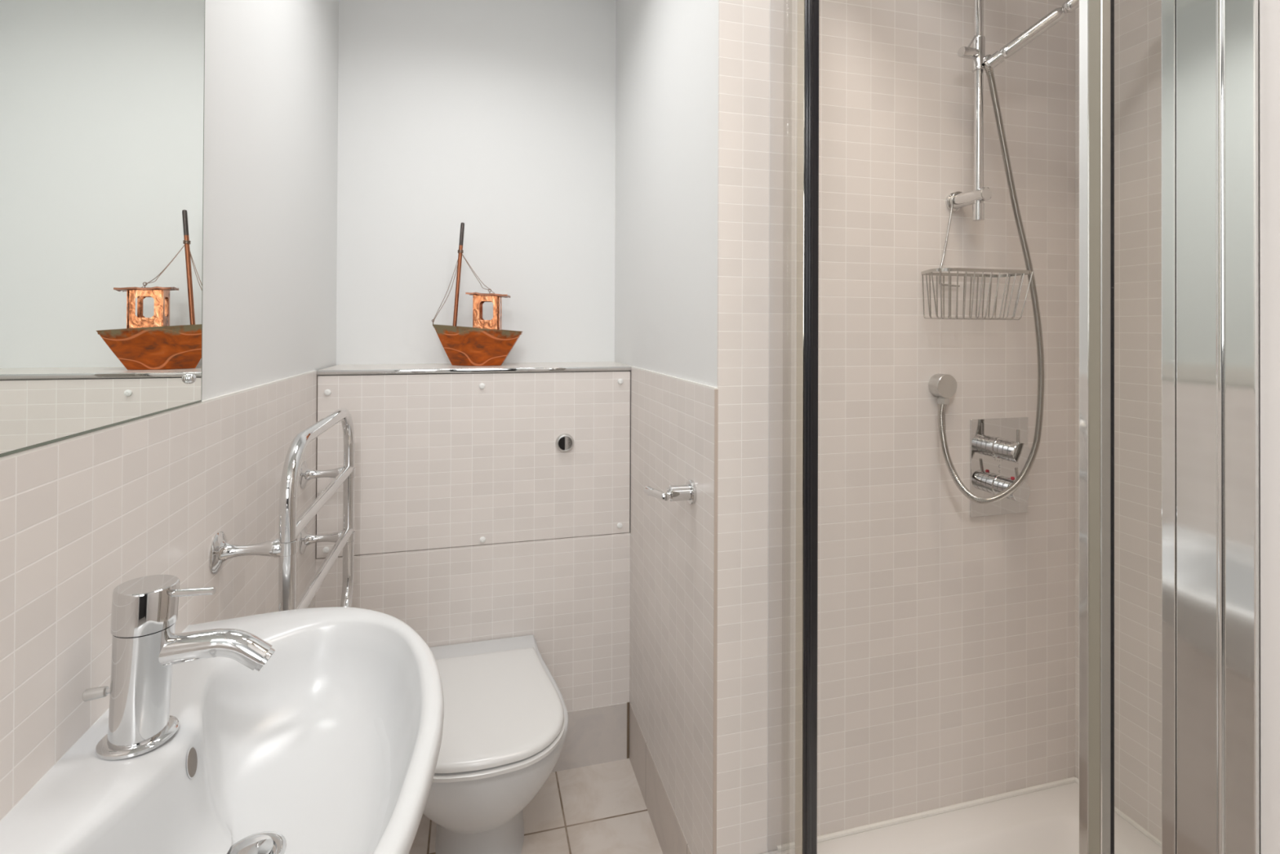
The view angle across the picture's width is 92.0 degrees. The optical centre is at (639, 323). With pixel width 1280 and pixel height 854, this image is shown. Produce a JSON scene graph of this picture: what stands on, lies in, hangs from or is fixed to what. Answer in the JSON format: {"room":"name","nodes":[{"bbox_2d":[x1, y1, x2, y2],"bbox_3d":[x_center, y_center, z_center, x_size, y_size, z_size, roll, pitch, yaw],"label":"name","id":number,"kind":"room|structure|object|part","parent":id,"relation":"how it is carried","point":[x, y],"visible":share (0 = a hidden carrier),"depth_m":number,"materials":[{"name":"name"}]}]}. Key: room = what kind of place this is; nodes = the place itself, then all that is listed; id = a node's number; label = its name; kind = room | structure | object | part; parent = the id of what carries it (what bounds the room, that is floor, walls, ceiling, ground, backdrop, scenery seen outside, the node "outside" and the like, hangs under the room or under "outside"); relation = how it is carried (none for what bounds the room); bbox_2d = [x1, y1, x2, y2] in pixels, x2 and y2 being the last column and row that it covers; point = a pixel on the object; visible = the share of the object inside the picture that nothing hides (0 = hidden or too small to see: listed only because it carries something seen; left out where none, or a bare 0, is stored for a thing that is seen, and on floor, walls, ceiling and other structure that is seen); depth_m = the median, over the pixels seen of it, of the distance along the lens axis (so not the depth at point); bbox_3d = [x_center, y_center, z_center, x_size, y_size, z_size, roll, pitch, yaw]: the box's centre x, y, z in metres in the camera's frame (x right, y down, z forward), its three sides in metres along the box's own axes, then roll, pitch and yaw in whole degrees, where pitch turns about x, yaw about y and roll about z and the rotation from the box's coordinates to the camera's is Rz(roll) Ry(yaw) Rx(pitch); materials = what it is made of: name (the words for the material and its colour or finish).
{"room":"bathroom","nodes":[
{"label":"bathroom","id":0,"kind":"room"},
{"bbox_2d":[0,0,338,821],"bbox_3d":[-0.606,0.085,0.511,0.100,2.393,3.000,0,0,-15],"label":"wall","id":1,"kind":"structure","parent":0,"point":[82,517],"depth_m":1.01,"materials":[{"name":"beige tile"}]},
{"bbox_2d":[0,0,204,457],"bbox_3d":[-0.488,-0.402,0.276,0.015,1.036,1.386,0,0,-15],"label":"mirror","id":2,"kind":"object","parent":1,"relation":"attached to","point":[102,101],"visible":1,"depth_m":0.68,"materials":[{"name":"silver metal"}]},
{"bbox_2d":[0,606,444,853],"bbox_3d":[-0.404,0.534,0.658,0.370,0.186,0.656,0,0,-15],"label":"washbasin","id":3,"kind":"object","parent":1,"relation":"attached to","point":[333,746],"visible":0.94,"depth_m":0.74,"materials":[{"name":"white ceramic"}]},
{"bbox_2d":[82,574,275,759],"bbox_3d":[-0.493,0.359,0.667,0.178,0.164,0.069,0,0,-15],"label":"mixer tap","id":4,"kind":"object","parent":3,"relation":"on","point":[145,644],"visible":1,"depth_m":0.64,"materials":[{"name":"silver metal"}]},
{"bbox_3d":[-0.569,0.388,0.647,0.020,0.013,0.012,0,0,-15],"label":"knob","id":5,"kind":"part","parent":4,"relation":"part of","materials":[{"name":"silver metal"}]},
{"bbox_3d":[-0.557,0.386,0.650,0.010,0.005,0.005,0,0,-15],"label":"pop rod","id":6,"kind":"part","parent":4,"relation":"part of","materials":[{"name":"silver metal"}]},
{"bbox_3d":[-0.484,0.288,0.663,0.048,0.008,0.008,0,0,-9],"label":"lever","id":7,"kind":"part","parent":4,"relation":"part of","materials":[{"name":"silver metal"}]},
{"bbox_3d":[-0.467,0.357,0.673,0.118,0.046,0.034,0,0,-15],"label":"spout","id":8,"kind":"part","parent":4,"relation":"part of","materials":[{"name":"silver metal"}]},
{"bbox_2d":[208,408,355,611],"bbox_3d":[-0.697,0.461,1.268,0.117,0.530,0.582,0,0,-15],"label":"towel rail","id":9,"kind":"object","parent":1,"relation":"attached to","point":[284,548],"visible":0.65,"depth_m":1.14,"materials":[{"name":"silver metal"}]},
{"bbox_3d":[-0.654,0.461,1.279,0.025,0.530,0.541,0,0,-15],"label":"frame","id":10,"kind":"part","parent":9,"relation":"part of","materials":[{"name":"silver metal"}]},
{"bbox_2d":[315,370,630,711],"bbox_3d":[-0.448,0.715,1.745,0.858,1.149,0.030,0,0,-15],"label":"wall","id":11,"kind":"structure","parent":0,"point":[572,594],"depth_m":1.76,"materials":[{"name":"tile"}]},
{"bbox_2d":[316,371,630,558],"bbox_3d":[-0.440,0.381,1.734,0.848,0.479,0.025,0,0,-15],"label":"access panel","id":12,"kind":"object","parent":11,"relation":"attached to","point":[442,460],"depth_m":1.73,"materials":[{"name":"tile"}]},
{"bbox_3d":[-0.226,0.346,1.782,0.019,0.038,0.005,0,0,-15],"label":"push plate","id":13,"kind":"part","parent":12,"relation":"part of","materials":[{"name":"silver metal"}]},
{"bbox_3d":[-0.217,0.346,1.787,0.054,0.054,0.012,0,0,-15],"label":"flush button","id":14,"kind":"part","parent":12,"relation":"part of","materials":[{"name":"silver metal"}]},
{"bbox_3d":[-0.206,0.346,1.787,0.019,0.038,0.004,0,0,-15],"label":"push plate","id":15,"kind":"part","parent":12,"relation":"part of","materials":[{"name":"silver metal"}]},
{"bbox_2d":[316,361,631,375],"bbox_3d":[-0.468,0.133,1.860,0.859,0.013,0.264,0,0,-15],"label":"shelf","id":16,"kind":"object","parent":11,"relation":"on","point":[422,368],"visible":0.98,"depth_m":1.78,"materials":[{"name":"white"}]},
{"bbox_3d":[-0.438,0.132,1.735,0.852,0.012,0.008,0,0,-15],"label":"edge trim","id":17,"kind":"part","parent":16,"relation":"part of","materials":[{"name":"silver metal"}]},
{"bbox_2d":[431,222,522,365],"bbox_3d":[-0.490,-0.089,1.863,0.268,0.431,0.106,0,0,-6],"label":"boat","id":18,"kind":"object","parent":16,"relation":"on","point":[486,343],"visible":1,"depth_m":1.83,"materials":[{"name":"orange wood"}]},
{"bbox_2d":[551,702,629,772],"bbox_3d":[-0.443,1.206,1.727,0.851,0.165,0.003,0,0,-15],"label":"baseboard","id":19,"kind":"structure","parent":11,"relation":"attached to","point":[596,735],"depth_m":1.81,"materials":[{"name":"tile"}]},
{"bbox_2d":[336,0,616,364],"bbox_3d":[-0.517,0.094,2.035,1.053,2.393,0.100,0,0,-15],"label":"wall","id":20,"kind":"structure","parent":0,"point":[496,118],"depth_m":1.98,"materials":[{"name":"white paint"}]},
{"bbox_2d":[408,758,662,853],"bbox_3d":[0.263,1.322,-0.076,2.385,0.080,4.570,0,0,-15],"label":"floor","id":21,"kind":"structure","parent":0,"point":[601,808],"depth_m":1.61,"materials":[{"name":"tile"}]},
{"bbox_2d":[422,635,568,853],"bbox_3d":[-0.376,1.072,1.465,0.386,0.432,0.538,0,0,-15],"label":"toilet","id":22,"kind":"object","parent":21,"relation":"on","point":[505,722],"visible":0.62,"depth_m":1.33,"materials":[{"name":"white ceramic"}]},
{"bbox_3d":[-0.361,0.885,1.411,0.359,0.012,0.425,0,0,-15],"label":"seat","id":23,"kind":"part","parent":22,"relation":"part of","materials":[{"name":"white plastic"}]},
{"bbox_3d":[-0.361,0.865,1.411,0.353,0.020,0.419,0,0,-15],"label":"lid","id":24,"kind":"part","parent":22,"relation":"part of","materials":[{"name":"white plastic"}]},
{"bbox_2d":[761,777,1161,853],"bbox_3d":[0.713,1.162,0.934,0.806,0.254,0.796,0,0,-15],"label":"shower tray","id":25,"kind":"object","parent":21,"relation":"on","point":[1044,818],"visible":0.78,"depth_m":1.27,"materials":[{"name":"white ceramic"}]},
{"bbox_2d":[781,0,1261,853],"bbox_3d":[0.499,0.081,0.880,0.307,1.916,0.794,0,0,-15],"label":"shower enclosure","id":26,"kind":"object","parent":25,"relation":"on","point":[1211,268],"visible":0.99,"depth_m":0.50,"materials":[{"name":"clear glass"}]},
{"bbox_3d":[0.300,0.104,1.113,0.028,1.871,0.024,0,0,-15],"label":"door post","id":27,"kind":"part","parent":26,"relation":"part of","materials":[{"name":"silver"}]},
{"bbox_2d":[614,0,1075,853],"bbox_3d":[0.513,0.097,1.776,1.008,2.393,0.930,0,0,-15],"label":"wall","id":28,"kind":"structure","parent":0,"point":[946,641],"depth_m":1.31,"materials":[{"name":"tile"}]},
{"bbox_2d":[629,702,691,853],"bbox_3d":[0.058,1.207,1.513,0.008,0.165,0.663,0,0,-15],"label":"baseboard","id":29,"kind":"structure","parent":28,"relation":"attached to","point":[671,837],"depth_m":1.58,"materials":[{"name":"tile"}]},
{"bbox_2d":[644,480,696,504],"bbox_3d":[0.063,0.363,1.356,0.074,0.060,0.154,0,0,-15],"label":"toilet roll holder","id":30,"kind":"object","parent":28,"relation":"attached to","point":[687,491],"visible":1,"depth_m":1.30,"materials":[{"name":"silver metal"}]},
{"bbox_2d":[928,373,957,404],"bbox_3d":[0.644,0.139,1.314,0.050,0.064,0.029,0,0,-15],"label":"wall outlet","id":31,"kind":"object","parent":28,"relation":"attached to","point":[943,386],"visible":1,"depth_m":1.30,"materials":[{"name":"silver metal"}]},
{"bbox_2d":[945,0,1004,221],"bbox_3d":[0.688,-0.540,1.284,0.076,0.657,0.115,0,0,-15],"label":"shower rail","id":32,"kind":"object","parent":28,"relation":"attached to","point":[980,193],"visible":1,"depth_m":1.27,"materials":[{"name":"silver metal"}]},
{"bbox_3d":[0.673,-0.554,1.266,0.036,0.021,0.021,0,0,-17],"label":"clamp knob","id":33,"kind":"part","parent":32,"relation":"part of","materials":[{"name":"silver metal"}]},
{"bbox_3d":[0.675,-0.573,1.258,0.021,0.030,0.004,0,0,-12],"label":"clamp lever","id":34,"kind":"part","parent":32,"relation":"part of","materials":[{"name":"silver metal"}]},
{"bbox_2d":[920,191,1033,319],"bbox_3d":[0.683,-0.145,1.274,0.247,0.276,0.109,0,0,-15],"label":"shower caddy","id":35,"kind":"object","parent":32,"relation":"hanging from","point":[929,272],"visible":0.98,"depth_m":1.25,"materials":[{"name":"silver metal"}]},
{"bbox_3d":[0.698,-0.543,1.274,0.017,0.652,0.017,0,0,-15],"label":"rail","id":36,"kind":"part","parent":32,"relation":"part of","materials":[{"name":"silver metal"}]},
{"bbox_3d":[0.710,-0.541,1.270,0.017,0.016,0.023,0,0,-15],"label":"holder arm","id":37,"kind":"part","parent":32,"relation":"part of","materials":[{"name":"silver metal"}]},
{"bbox_2d":[984,50,1004,68],"bbox_3d":[0.718,-0.533,1.251,0.035,0.034,0.025,0,0,29],"label":"shower head","id":38,"kind":"object","parent":32,"relation":"on","point":[997,58],"depth_m":1.24,"materials":[{"name":"silver metal"}]},
{"bbox_2d":[985,0,1079,64],"bbox_3d":[0.818,-0.596,1.210,0.240,0.155,0.080,0,0,38],"label":"shower","id":39,"kind":"object","parent":32,"relation":"attached to","point":[1055,15],"visible":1,"depth_m":1.21,"materials":[{"name":"silver metal"}]},
{"bbox_2d":[937,62,1044,504],"bbox_3d":[0.733,-0.082,1.277,0.234,0.904,0.071,0,0,3],"label":"shower hose","id":40,"kind":"object","parent":39,"relation":"attached to","point":[989,73],"visible":1,"depth_m":1.28,"materials":[{"name":"silver metal"}]},
{"bbox_2d":[969,417,1030,517],"bbox_3d":[0.801,0.316,1.338,0.153,0.212,0.062,0,0,-15],"label":"shower valve","id":41,"kind":"object","parent":28,"relation":"attached to","point":[999,450],"visible":0.84,"depth_m":1.35,"materials":[{"name":"silver metal"}]},
{"bbox_3d":[0.801,0.276,1.336,0.049,0.049,0.057,0,0,-15],"label":"knob","id":42,"kind":"part","parent":41,"relation":"part of","materials":[{"name":"silver metal"}]},
{"bbox_3d":[0.801,0.357,1.335,0.049,0.049,0.057,0,0,-15],"label":"knob","id":43,"kind":"part","parent":41,"relation":"part of","materials":[{"name":"silver metal"}]},
{"bbox_3d":[0.803,0.324,1.316,0.011,0.032,0.006,0,0,-15],"label":"lever","id":44,"kind":"part","parent":41,"relation":"part of","materials":[{"name":"silver metal"}]},
{"bbox_3d":[0.806,0.242,1.317,0.006,0.031,0.006,0,0,-15],"label":"lever","id":45,"kind":"part","parent":41,"relation":"part of","materials":[{"name":"silver metal"}]},
{"bbox_2d":[1075,0,1161,841],"bbox_3d":[1.153,0.096,1.053,0.100,2.393,0.795,0,0,-15],"label":"wall","id":46,"kind":"structure","parent":0,"point":[1137,23],"depth_m":1.29,"materials":[{"name":"tile"}]},
{"bbox_2d":[1259,0,1279,853],"bbox_3d":[1.019,0.089,0.050,0.873,2.393,1.075,0,0,-15],"label":"wall","id":47,"kind":"structure","parent":0,"point":[1269,10],"depth_m":0.45,"materials":[{"name":"white paint"}]}
]}

